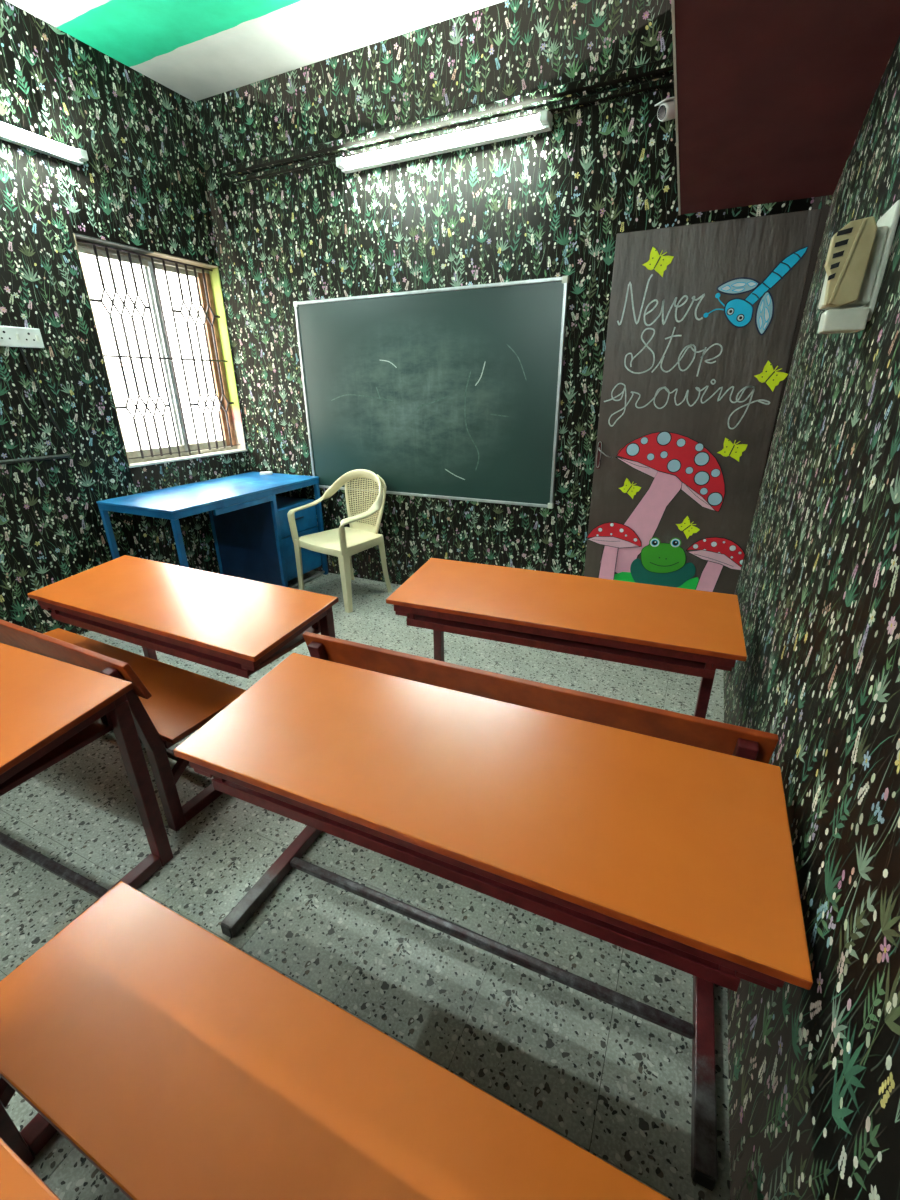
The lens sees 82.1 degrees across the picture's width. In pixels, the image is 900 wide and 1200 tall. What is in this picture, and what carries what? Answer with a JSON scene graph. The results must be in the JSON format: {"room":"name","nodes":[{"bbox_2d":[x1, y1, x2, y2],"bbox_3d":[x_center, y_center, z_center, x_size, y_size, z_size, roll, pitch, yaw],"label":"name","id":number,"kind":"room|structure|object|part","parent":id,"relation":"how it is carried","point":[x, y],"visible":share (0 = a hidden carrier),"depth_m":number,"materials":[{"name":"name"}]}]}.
{"room":"classroom","nodes":[
{"label":"classroom","id":0,"kind":"room"},
{"bbox_2d":[0,0,250,634],"bbox_3d":[-2.679,-0.919,1.906,0.161,3.036,4.705,10,25,24],"label":"wall","id":1,"kind":"structure","parent":0,"point":[142,183],"depth_m":2.84,"materials":[{"name":"paper"}]},
{"bbox_2d":[0,326,44,347],"bbox_3d":[-2.218,-1.307,2.559,0.026,0.092,0.360,10,25,24],"label":"switchboard","id":2,"kind":"object","parent":1,"relation":"attached to","point":[10,336],"visible":1,"depth_m":2.62,"materials":[{"name":"white plastic"}]},
{"bbox_2d":[0,454,70,464],"bbox_3d":[-2.575,-0.470,2.092,0.020,0.024,1.990,10,25,24],"label":"conduit pipe","id":3,"kind":"object","parent":1,"relation":"attached to","point":[9,461],"visible":1,"depth_m":2.76,"materials":[{"name":"plastic"}]},
{"bbox_2d":[0,121,87,165],"bbox_3d":[-2.193,-2.112,2.208,0.092,0.060,1.220,10,25,24],"label":"tube light","id":4,"kind":"object","parent":1,"relation":"attached to","point":[9,133],"visible":1,"depth_m":2.54,"materials":[{"name":"white plastic"}]},
{"bbox_2d":[19,347,73,452],"bbox_3d":[-2.166,-1.062,2.785,0.013,0.539,0.122,10,25,24],"label":"cable","id":5,"kind":"object","parent":1,"relation":"attached to","point":[20,348],"visible":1,"depth_m":2.76,"materials":[{"name":"plastic"}]},
{"bbox_2d":[73,233,246,467],"bbox_3d":[-1.875,-1.580,3.440,0.172,1.234,0.970,10,25,24],"label":"window","id":6,"kind":"structure","parent":1,"relation":"in","point":[207,277],"depth_m":3.49,"materials":[{"name":"beige paint"}]},
{"bbox_3d":[-1.988,-1.513,3.281,0.018,1.161,0.506,10,25,24],"label":"sash","id":7,"kind":"part","parent":6,"relation":"part of","materials":[{"name":"grey metal"}]},
{"bbox_3d":[-1.917,-2.136,3.229,0.060,0.030,0.954,10,25,24],"label":"frame","id":8,"kind":"part","parent":6,"relation":"part of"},
{"bbox_3d":[-1.907,-1.039,3.684,0.060,0.024,0.954,10,25,24],"label":"frame","id":9,"kind":"part","parent":6,"relation":"part of","materials":[{"name":"white paint"}]},
{"bbox_3d":[-1.827,-1.665,3.645,0.018,1.161,0.445,10,25,24],"label":"sash","id":10,"kind":"part","parent":6,"relation":"part of","materials":[{"name":"grey metal"}]},
{"bbox_3d":[-1.714,-1.747,3.840,0.060,1.161,0.034,10,25,24],"label":"frame","id":11,"kind":"part","parent":6,"relation":"part of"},
{"bbox_2d":[5,0,505,101],"bbox_3d":[-0.958,-2.087,0.524,4.007,0.150,5.025,10,25,24],"label":"ceiling","id":12,"kind":"structure","parent":0,"point":[198,50],"depth_m":2.59,"materials":[{"name":"paint"}]},
{"bbox_2d":[0,570,729,1199],"bbox_3d":[-0.929,0.842,1.739,4.007,0.120,5.025,10,25,24],"label":"floor","id":13,"kind":"structure","parent":0,"point":[615,1083],"depth_m":1.40,"materials":[{"name":"stone"}]},
{"bbox_2d":[0,1137,60,1199],"bbox_3d":[-0.411,0.972,0.417,1.260,0.645,0.444,10,25,24],"label":"school desk","id":14,"kind":"object","parent":13,"relation":"on","point":[18,1181],"visible":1,"depth_m":0.52,"materials":[{"name":"red paint"}]},
{"bbox_2d":[0,643,172,934],"bbox_3d":[-1.518,0.505,1.567,1.260,0.645,0.444,9,24,22],"label":"school desk","id":15,"kind":"object","parent":13,"relation":"on","point":[51,709],"visible":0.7,"depth_m":1.40,"materials":[{"name":"red paint"}]},
{"bbox_2d":[0,718,112,795],"bbox_3d":[-1.517,0.333,1.502,1.112,0.016,0.370,9,24,22],"label":"shelf","id":16,"kind":"object","parent":15,"relation":"attached to","point":[100,727],"depth_m":1.33,"materials":[{"name":"red paint"}]},
{"bbox_3d":[-0.978,0.346,1.250,0.030,0.069,0.340,9,24,22],"label":"frame rail","id":17,"kind":"part","parent":15,"relation":"part of","materials":[{"name":"brown metal"}]},
{"bbox_3d":[-1.442,0.176,1.622,1.210,0.038,0.033,9,24,22],"label":"frame rail","id":18,"kind":"part","parent":15,"relation":"part of","materials":[{"name":"brown metal"}]},
{"bbox_3d":[-0.905,0.550,1.520,0.040,0.587,0.040,9,24,22],"label":"leg","id":19,"kind":"part","parent":15,"relation":"part of","materials":[{"name":"red paint"}]},
{"bbox_2d":[0,619,245,831],"bbox_3d":[-1.347,0.315,1.996,1.210,0.665,0.483,11,25,25],"label":"bench","id":20,"kind":"object","parent":13,"relation":"on","point":[168,703],"visible":0.52,"depth_m":1.73,"materials":[{"name":"orange laminate"}]},
{"bbox_3d":[-1.435,0.135,1.739,1.210,0.135,0.058,11,25,25],"label":"backrest","id":21,"kind":"part","parent":20,"relation":"part of","materials":[{"name":"orange wood"}]},
{"bbox_3d":[-0.943,0.482,1.611,0.040,0.644,0.101,11,25,25],"label":"leg","id":22,"kind":"part","parent":20,"relation":"part of","materials":[{"name":"red paint"}]},
{"bbox_3d":[-1.338,0.291,2.005,1.210,0.018,0.313,11,25,25],"label":"seat","id":23,"kind":"part","parent":20,"relation":"part of","materials":[{"name":"orange laminate"}]},
{"bbox_2d":[28,555,338,678],"bbox_3d":[-1.079,0.262,2.145,1.260,0.645,0.444,10,25,24],"label":"school desk","id":24,"kind":"object","parent":13,"relation":"on","point":[237,626],"visible":0.67,"depth_m":1.95,"materials":[{"name":"red paint"}]},
{"bbox_3d":[-1.160,0.097,1.903,1.210,0.038,0.030,10,25,24],"label":"frame rail","id":25,"kind":"part","parent":24,"relation":"part of","materials":[{"name":"red paint"}]},
{"bbox_3d":[-1.519,0.127,2.555,0.040,0.587,0.040,10,25,24],"label":"leg","id":26,"kind":"part","parent":24,"relation":"part of","materials":[{"name":"red paint"}]},
{"bbox_2d":[58,611,319,675],"bbox_3d":[-1.078,0.089,2.080,1.112,0.016,0.370,10,25,24],"label":"shelf","id":27,"kind":"object","parent":24,"relation":"attached to","point":[211,661],"depth_m":1.88,"materials":[{"name":"red paint"}]},
{"bbox_3d":[-0.549,0.111,1.806,0.030,0.069,0.340,10,25,24],"label":"frame rail","id":28,"kind":"part","parent":24,"relation":"part of","materials":[{"name":"red paint"}]},
{"bbox_3d":[-0.469,0.316,2.074,0.040,0.587,0.040,10,25,24],"label":"leg","id":29,"kind":"part","parent":24,"relation":"part of","materials":[{"name":"red paint"}]},
{"bbox_2d":[96,472,328,587],"bbox_3d":[-1.527,-0.396,3.587,0.654,0.762,1.242,10,25,24],"label":"table","id":30,"kind":"object","parent":13,"relation":"on","point":[252,535],"visible":0.77,"depth_m":3.62,"materials":[{"name":"blue wood"}]},
{"bbox_3d":[-2.064,-0.211,3.219,0.030,0.711,0.030,10,25,24],"label":"leg","id":31,"kind":"part","parent":30,"relation":"part of","materials":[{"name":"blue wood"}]},
{"bbox_3d":[-1.803,-0.510,2.954,0.622,0.038,0.025,10,25,24],"label":"rail","id":32,"kind":"part","parent":30,"relation":"part of","materials":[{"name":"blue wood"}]},
{"bbox_3d":[-1.508,-0.114,2.972,0.030,0.711,0.030,10,25,24],"label":"leg","id":33,"kind":"part","parent":30,"relation":"part of","materials":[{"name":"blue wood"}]},
{"bbox_3d":[-1.736,-0.471,3.839,0.027,0.711,0.030,10,25,24],"label":"pedestal post","id":34,"kind":"part","parent":30,"relation":"part of","materials":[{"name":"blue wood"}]},
{"bbox_3d":[-1.293,-0.599,3.254,0.024,0.034,0.471,10,25,24],"label":"drawer","id":35,"kind":"part","parent":30,"relation":"part of","materials":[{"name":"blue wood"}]},
{"bbox_3d":[-1.249,-0.670,3.328,0.025,0.038,1.236,10,25,24],"label":"rail","id":36,"kind":"part","parent":30,"relation":"part of","materials":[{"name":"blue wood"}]},
{"bbox_2d":[260,471,272,474],"bbox_3d":[-1.395,-0.962,3.924,0.090,0.022,0.036,-2,23,-3],"label":"box","id":37,"kind":"object","parent":30,"relation":"on","point":[265,472],"visible":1,"depth_m":3.91,"materials":[{"name":"white cardboard"}]},
{"bbox_3d":[-1.184,-0.375,3.594,0.026,0.711,0.030,10,25,24],"label":"pedestal post","id":38,"kind":"part","parent":30,"relation":"part of","materials":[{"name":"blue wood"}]},
{"bbox_3d":[-1.102,-0.587,3.736,0.012,0.192,0.408,10,25,24],"label":"drawer","id":39,"kind":"part","parent":30,"relation":"part of","materials":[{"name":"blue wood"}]},
{"bbox_3d":[-1.100,-0.349,3.835,0.012,0.307,0.408,10,25,24],"label":"drawer","id":40,"kind":"part","parent":30,"relation":"part of","materials":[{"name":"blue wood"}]},
{"bbox_3d":[-0.989,-0.534,3.974,0.030,0.711,0.030,10,25,24],"label":"leg","id":41,"kind":"part","parent":30,"relation":"part of","materials":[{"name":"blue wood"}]},
{"bbox_2d":[0,881,670,1199],"bbox_3d":[-0.216,0.946,0.847,1.290,0.360,0.422,10,25,24],"label":"school desk","id":42,"kind":"object","parent":13,"relation":"on","point":[178,1062],"visible":0.91,"depth_m":0.81,"materials":[{"name":"orange laminate"}]},
{"bbox_3d":[-0.830,0.933,0.930,0.040,0.330,0.040,10,25,24],"label":"leg","id":43,"kind":"part","parent":42,"relation":"part of","materials":[{"name":"red paint"}]},
{"bbox_2d":[287,469,391,612],"bbox_3d":[-0.727,-0.437,3.554,0.597,0.848,0.503,16,28,34],"label":"plastic chair","id":44,"kind":"object","parent":13,"relation":"on","point":[342,542],"visible":1,"depth_m":3.55,"materials":[{"name":"beige plastic"}]},
{"bbox_3d":[-1.033,-0.226,3.611,0.061,0.420,0.058,16,28,34],"label":"leg","id":45,"kind":"part","parent":44,"relation":"part of","materials":[{"name":"beige plastic"}]},
{"bbox_3d":[-0.744,-0.404,3.544,0.477,0.062,0.440,16,28,34],"label":"seat","id":46,"kind":"part","parent":44,"relation":"part of","materials":[{"name":"beige plastic"}]},
{"bbox_3d":[-0.673,-0.123,3.355,0.061,0.420,0.058,16,28,34],"label":"leg","id":47,"kind":"part","parent":44,"relation":"part of","materials":[{"name":"beige plastic"}]},
{"bbox_3d":[-0.764,-0.328,3.864,0.071,0.410,0.095,16,28,34],"label":"leg","id":48,"kind":"part","parent":44,"relation":"part of","materials":[{"name":"beige plastic"}]},
{"bbox_3d":[-0.479,-0.246,3.661,0.071,0.410,0.095,16,28,34],"label":"leg","id":49,"kind":"part","parent":44,"relation":"part of","materials":[{"name":"beige plastic"}]},
{"bbox_2d":[173,653,812,1190],"bbox_3d":[0.019,0.625,1.242,1.260,0.645,0.444,9,24,22],"label":"school desk","id":50,"kind":"object","parent":13,"relation":"on","point":[679,856],"visible":1,"depth_m":1.04,"materials":[{"name":"orange laminate"}]},
{"bbox_2d":[224,780,718,969],"bbox_3d":[0.020,0.453,1.177,1.112,0.016,0.370,9,24,22],"label":"shelf","id":51,"kind":"object","parent":50,"relation":"attached to","point":[657,951],"depth_m":0.97,"materials":[{"name":"red paint"}]},
{"bbox_3d":[-0.056,0.462,0.998,1.210,0.038,0.030,9,24,22],"label":"frame rail","id":52,"kind":"part","parent":50,"relation":"part of","materials":[{"name":"red paint"}]},
{"bbox_2d":[302,632,777,763],"bbox_3d":[0.217,0.432,1.675,1.290,0.665,0.483,9,25,23],"label":"bench","id":53,"kind":"object","parent":13,"relation":"on","point":[743,742],"visible":0.18,"depth_m":1.33,"materials":[{"name":"orange laminate"}]},
{"bbox_3d":[-0.399,0.420,1.747,0.040,0.644,0.101,9,25,23],"label":"leg","id":54,"kind":"part","parent":53,"relation":"part of","materials":[{"name":"red paint"}]},
{"bbox_3d":[0.675,0.599,1.291,0.040,0.644,0.101,9,25,23],"label":"leg","id":55,"kind":"part","parent":53,"relation":"part of","materials":[{"name":"red paint"}]},
{"bbox_2d":[386,558,746,718],"bbox_3d":[0.411,0.269,2.092,1.260,0.645,0.444,9,24,21],"label":"school desk","id":56,"kind":"object","parent":13,"relation":"on","point":[698,633],"visible":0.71,"depth_m":1.91,"materials":[{"name":"orange laminate"}]},
{"bbox_3d":[-0.055,0.145,2.476,0.040,0.587,0.040,9,24,21],"label":"leg","id":57,"kind":"part","parent":56,"relation":"part of","materials":[{"name":"red paint"}]},
{"bbox_2d":[414,615,704,668],"bbox_3d":[0.412,0.097,2.027,1.112,0.016,0.370,9,24,21],"label":"shelf","id":58,"kind":"object","parent":56,"relation":"attached to","point":[612,654],"depth_m":1.86,"materials":[{"name":"red paint"}]},
{"bbox_3d":[0.340,0.106,1.846,1.210,0.038,0.030,9,24,21],"label":"frame rail","id":59,"kind":"part","parent":56,"relation":"part of","materials":[{"name":"red paint"}]},
{"bbox_3d":[1.025,0.309,2.056,0.040,0.587,0.040,9,24,21],"label":"leg","id":60,"kind":"part","parent":56,"relation":"part of","materials":[{"name":"red paint"}]},
{"bbox_2d":[194,0,832,584],"bbox_3d":[0.082,-1.469,3.168,3.957,3.036,0.161,10,25,24],"label":"wall","id":61,"kind":"structure","parent":0,"point":[553,203],"depth_m":2.88,"materials":[{"name":"paper"}]},
{"bbox_2d":[293,275,568,508],"bbox_3d":[-0.200,-1.265,3.286,1.825,1.219,0.030,10,25,24],"label":"chalkboard","id":62,"kind":"object","parent":61,"relation":"attached to","point":[454,393],"visible":0.88,"depth_m":3.21,"materials":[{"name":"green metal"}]},
{"bbox_3d":[-1.012,-1.408,3.648,0.018,1.177,0.028,10,25,24],"label":"frame rail","id":63,"kind":"part","parent":62,"relation":"part of","materials":[{"name":"grey metal"}]},
{"bbox_3d":[-0.204,-1.818,3.058,1.819,0.018,0.028,10,25,24],"label":"frame rail","id":64,"kind":"part","parent":62,"relation":"part of","materials":[{"name":"grey metal"}]},
{"bbox_3d":[-0.194,-0.714,3.516,1.819,0.018,0.028,10,25,24],"label":"frame rail","id":65,"kind":"part","parent":62,"relation":"part of","materials":[{"name":"grey metal"}]},
{"bbox_3d":[0.614,-1.124,2.925,0.018,1.177,0.028,10,25,24],"label":"frame rail","id":66,"kind":"part","parent":62,"relation":"part of","materials":[{"name":"grey metal"}]},
{"bbox_2d":[336,110,552,173],"bbox_3d":[-0.074,-2.389,2.708,1.220,0.060,0.092,10,25,24],"label":"tube light","id":67,"kind":"object","parent":61,"relation":"attached to","point":[541,122],"visible":1,"depth_m":2.67,"materials":[{"name":"white plastic"}]},
{"bbox_2d":[220,57,673,177],"bbox_3d":[-0.193,-2.511,2.747,2.771,0.047,0.051,10,25,24],"label":"conduit pipe","id":68,"kind":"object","parent":61,"relation":"attached to","point":[664,67],"depth_m":2.60,"materials":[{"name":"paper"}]},
{"bbox_2d":[231,76,673,184],"bbox_3d":[-0.162,-2.460,2.761,2.711,0.029,0.036,10,25,24],"label":"trim","id":69,"kind":"structure","parent":61,"relation":"attached to","point":[667,83],"depth_m":2.59,"materials":[{"name":"plastic"}]},
{"bbox_2d":[655,97,674,121],"bbox_3d":[0.973,-2.144,2.239,0.186,0.130,0.080,-16,27,-32],"label":"security camera","id":70,"kind":"object","parent":61,"relation":"attached to","point":[666,111],"visible":0.44,"depth_m":2.21,"materials":[{"name":"white plastic"}]},
{"bbox_2d":[655,97,674,105],"bbox_3d":[0.958,-2.154,2.224,0.144,0.050,0.060,-11,25,-24],"label":"hood","id":71,"kind":"object","parent":70,"relation":"attached to","point":[670,101],"depth_m":2.20,"materials":[{"name":"white plastic"}]},
{"bbox_2d":[671,0,680,214],"bbox_3d":[0.316,-1.621,0.785,0.008,0.936,3.495,10,25,24],"label":"trim","id":72,"kind":"structure","parent":61,"relation":"attached to","point":[672,1],"depth_m":1.76,"materials":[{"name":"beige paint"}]},
{"bbox_2d":[584,209,820,593],"bbox_3d":[1.203,-0.779,2.752,0.844,2.052,0.049,10,25,24],"label":"door","id":73,"kind":"structure","parent":61,"relation":"in","point":[669,367],"depth_m":2.58,"materials":[{"name":"wood"}]},
{"bbox_3d":[0.843,-0.818,2.924,0.022,0.148,0.006,10,25,24],"label":"handle","id":74,"kind":"part","parent":73,"relation":"part of","materials":[{"name":"metal"}]},
{"bbox_2d":[586,522,641,579],"bbox_3d":[0.967,-0.198,3.114,0.321,0.553,0.005,10,25,24],"label":"mushroom","id":75,"kind":"object","parent":73,"relation":"attached to","point":[613,535],"visible":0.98,"depth_m":3.06,"materials":[{"name":"red paint"}]},
{"bbox_3d":[0.947,-0.161,3.142,0.109,0.462,0.002,10,25,24],"label":"stem","id":76,"kind":"part","parent":75,"relation":"part of","materials":[{"name":"pink paint"}]},
{"bbox_2d":[619,478,640,498],"bbox_3d":[1.014,-0.628,2.917,0.123,0.117,0.001,10,25,24],"label":"butterfly","id":77,"kind":"object","parent":73,"relation":"attached to","point":[628,488],"visible":1,"depth_m":2.92,"materials":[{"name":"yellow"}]},
{"bbox_2d":[614,537,698,589],"bbox_3d":[1.198,-0.182,3.002,0.484,0.390,0.010,10,25,24],"label":"frog","id":78,"kind":"object","parent":73,"relation":"attached to","point":[662,564],"visible":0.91,"depth_m":2.98,"materials":[{"name":"green paint"}]},
{"bbox_3d":[1.092,-0.091,3.099,0.244,0.151,0.002,10,25,24],"label":"leg","id":79,"kind":"part","parent":78,"relation":"part of","materials":[{"name":"green paint"}]},
{"bbox_3d":[1.342,-0.075,2.976,0.170,0.142,0.002,10,25,24],"label":"leg","id":80,"kind":"part","parent":78,"relation":"part of","materials":[{"name":"green paint"}]},
{"bbox_2d":[643,247,673,276],"bbox_3d":[1.004,-1.633,2.500,0.142,0.133,0.001,10,25,24],"label":"butterfly","id":81,"kind":"object","parent":73,"relation":"attached to","point":[658,262],"visible":1,"depth_m":2.50,"materials":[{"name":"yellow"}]},
{"bbox_2d":[600,431,724,572],"bbox_3d":[1.177,-0.501,2.884,0.602,0.842,0.005,10,25,24],"label":"mushroom","id":82,"kind":"object","parent":73,"relation":"attached to","point":[676,462],"visible":1,"depth_m":2.80,"materials":[{"name":"red paint"}]},
{"bbox_2d":[626,443,639,455],"bbox_3d":[1.003,-0.825,2.837,0.073,0.073,0.001,10,25,24],"label":"spot","id":83,"kind":"object","parent":82,"relation":"on","point":[632,449],"depth_m":2.83,"materials":[{"name":"white"}]},
{"bbox_3d":[1.085,-0.423,2.966,0.391,0.634,0.002,10,25,24],"label":"stem","id":84,"kind":"part","parent":82,"relation":"part of","materials":[{"name":"pink paint"}]},
{"bbox_2d":[640,437,647,444],"bbox_3d":[1.051,-0.862,2.796,0.041,0.041,0.001,10,25,24],"label":"spot","id":85,"kind":"object","parent":82,"relation":"attached to","point":[643,440],"depth_m":2.80,"materials":[{"name":"white"}]},
{"bbox_2d":[647,453,654,460],"bbox_3d":[1.091,-0.778,2.811,0.041,0.041,0.001,10,25,24],"label":"spot","id":86,"kind":"object","parent":82,"relation":"on","point":[650,456],"depth_m":2.81,"materials":[{"name":"white"}]},
{"bbox_2d":[660,451,667,458],"bbox_3d":[1.150,-0.781,2.779,0.041,0.041,0.001,10,25,24],"label":"spot","id":87,"kind":"object","parent":82,"relation":"attached to","point":[663,454],"depth_m":2.78,"materials":[{"name":"white"}]},
{"bbox_2d":[656,431,671,445],"bbox_3d":[1.138,-0.860,2.752,0.076,0.076,0.001,10,25,24],"label":"spot","id":88,"kind":"object","parent":82,"relation":"on","point":[664,438],"depth_m":2.75,"materials":[{"name":"white"}]},
{"bbox_2d":[667,459,680,472],"bbox_3d":[1.203,-0.721,2.777,0.073,0.073,0.001,10,25,24],"label":"spot","id":89,"kind":"object","parent":82,"relation":"attached to","point":[673,465],"depth_m":2.78,"materials":[{"name":"white"}]},
{"bbox_2d":[676,438,685,446],"bbox_3d":[1.217,-0.829,2.724,0.047,0.047,0.001,10,25,24],"label":"spot","id":90,"kind":"object","parent":82,"relation":"attached to","point":[680,442],"depth_m":2.72,"materials":[{"name":"white"}]},
{"bbox_2d":[685,467,693,473],"bbox_3d":[1.274,-0.690,2.753,0.041,0.041,0.001,10,25,24],"label":"spot","id":91,"kind":"object","parent":82,"relation":"attached to","point":[688,470],"depth_m":2.75,"materials":[{"name":"white"}]},
{"bbox_2d":[695,443,703,451],"bbox_3d":[1.299,-0.796,2.695,0.044,0.044,0.001,10,25,24],"label":"spot","id":92,"kind":"object","parent":82,"relation":"on","point":[699,447],"depth_m":2.70,"materials":[{"name":"white"}]},
{"bbox_2d":[694,471,709,485],"bbox_3d":[1.334,-0.645,2.740,0.079,0.079,0.001,10,25,24],"label":"spot","id":93,"kind":"object","parent":82,"relation":"on","point":[701,478],"depth_m":2.74,"materials":[{"name":"white"}]},
{"bbox_2d":[694,451,709,465],"bbox_3d":[1.319,-0.739,2.709,0.076,0.076,0.001,10,25,24],"label":"spot","id":94,"kind":"object","parent":82,"relation":"on","point":[701,458],"depth_m":2.71,"materials":[{"name":"white"}]},
{"bbox_2d":[700,487,707,494],"bbox_3d":[1.354,-0.580,2.758,0.041,0.041,0.001,10,25,24],"label":"spot","id":95,"kind":"object","parent":82,"relation":"attached to","point":[703,490],"depth_m":2.76,"materials":[{"name":"white"}]},
{"bbox_2d":[707,492,722,505],"bbox_3d":[1.408,-0.536,2.748,0.076,0.076,0.001,10,25,24],"label":"spot","id":96,"kind":"object","parent":82,"relation":"attached to","point":[713,498],"depth_m":2.75,"materials":[{"name":"white"}]},
{"bbox_2d":[711,468,720,476],"bbox_3d":[1.389,-0.664,2.704,0.047,0.047,0.001,10,25,24],"label":"spot","id":97,"kind":"object","parent":82,"relation":"attached to","point":[715,472],"depth_m":2.70,"materials":[{"name":"white"}]},
{"bbox_2d":[676,516,699,538],"bbox_3d":[1.313,-0.400,2.858,0.128,0.131,0.001,10,25,24],"label":"butterfly","id":98,"kind":"object","parent":73,"relation":"attached to","point":[685,526],"visible":1,"depth_m":2.86,"materials":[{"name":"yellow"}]},
{"bbox_2d":[686,537,744,591],"bbox_3d":[1.464,-0.110,2.893,0.315,0.499,0.005,10,25,24],"label":"mushroom","id":99,"kind":"object","parent":73,"relation":"attached to","point":[719,552],"visible":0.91,"depth_m":2.84,"materials":[{"name":"red paint"}]},
{"bbox_3d":[1.438,-0.074,2.924,0.149,0.409,0.002,10,25,24],"label":"stem","id":100,"kind":"part","parent":99,"relation":"part of","materials":[{"name":"pink paint"}]},
{"bbox_2d":[711,541,716,546],"bbox_3d":[1.441,-0.304,2.822,0.032,0.032,0.001,10,25,24],"label":"spot","id":101,"kind":"object","parent":99,"relation":"on","point":[713,543],"depth_m":2.82,"materials":[{"name":"white"}]},
{"bbox_2d":[729,545,735,550],"bbox_3d":[1.525,-0.280,2.789,0.035,0.035,0.001,10,25,24],"label":"spot","id":102,"kind":"object","parent":99,"relation":"on","point":[731,547],"depth_m":2.79,"materials":[{"name":"white paint"}]},
{"bbox_2d":[717,438,746,461],"bbox_3d":[1.438,-0.766,2.639,0.133,0.117,0.001,10,25,24],"label":"butterfly","id":103,"kind":"object","parent":73,"relation":"attached to","point":[735,451],"visible":1,"depth_m":2.64,"materials":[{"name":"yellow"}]},
{"bbox_2d":[703,246,807,334],"bbox_3d":[1.391,-1.412,2.390,0.376,0.345,0.004,10,25,24],"label":"dragonfly","id":104,"kind":"object","parent":73,"relation":"attached to","point":[739,312],"visible":1,"depth_m":2.39,"materials":[{"name":"blue paint"}]},
{"bbox_2d":[755,361,787,391],"bbox_3d":[1.529,-1.067,2.466,0.144,0.140,0.001,10,25,24],"label":"butterfly","id":105,"kind":"object","parent":73,"relation":"attached to","point":[772,378],"visible":1,"depth_m":2.46,"materials":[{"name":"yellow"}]},
{"bbox_2d":[723,36,899,1199],"bbox_3d":[0.706,-0.327,0.402,0.351,3.036,4.705,10,25,24],"label":"wall","id":106,"kind":"structure","parent":0,"point":[814,1075],"depth_m":0.92,"materials":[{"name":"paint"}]},
{"bbox_2d":[674,0,899,214],"bbox_3d":[0.603,-1.567,0.648,0.637,0.932,3.517,10,25,24],"label":"cabinet","id":107,"kind":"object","parent":106,"relation":"attached to","point":[775,97],"depth_m":1.71,"materials":[{"name":"red wood"}]},
{"bbox_2d":[818,200,899,333],"bbox_3d":[0.943,-0.771,1.225,0.118,0.250,0.210,10,25,24],"label":"doorbell","id":108,"kind":"object","parent":106,"relation":"attached to","point":[858,253],"depth_m":1.16,"materials":[{"name":"white plastic"}]},
{"bbox_3d":[0.890,-0.753,1.161,0.078,0.168,0.035,10,25,24],"label":"casing","id":109,"kind":"part","parent":108,"relation":"part of","materials":[{"name":"beige plastic"}]},
{"bbox_3d":[1.000,-0.778,1.217,0.012,0.230,0.170,10,25,24],"label":"wall plate","id":110,"kind":"part","parent":108,"relation":"part of","materials":[{"name":"white plastic"}]}
]}

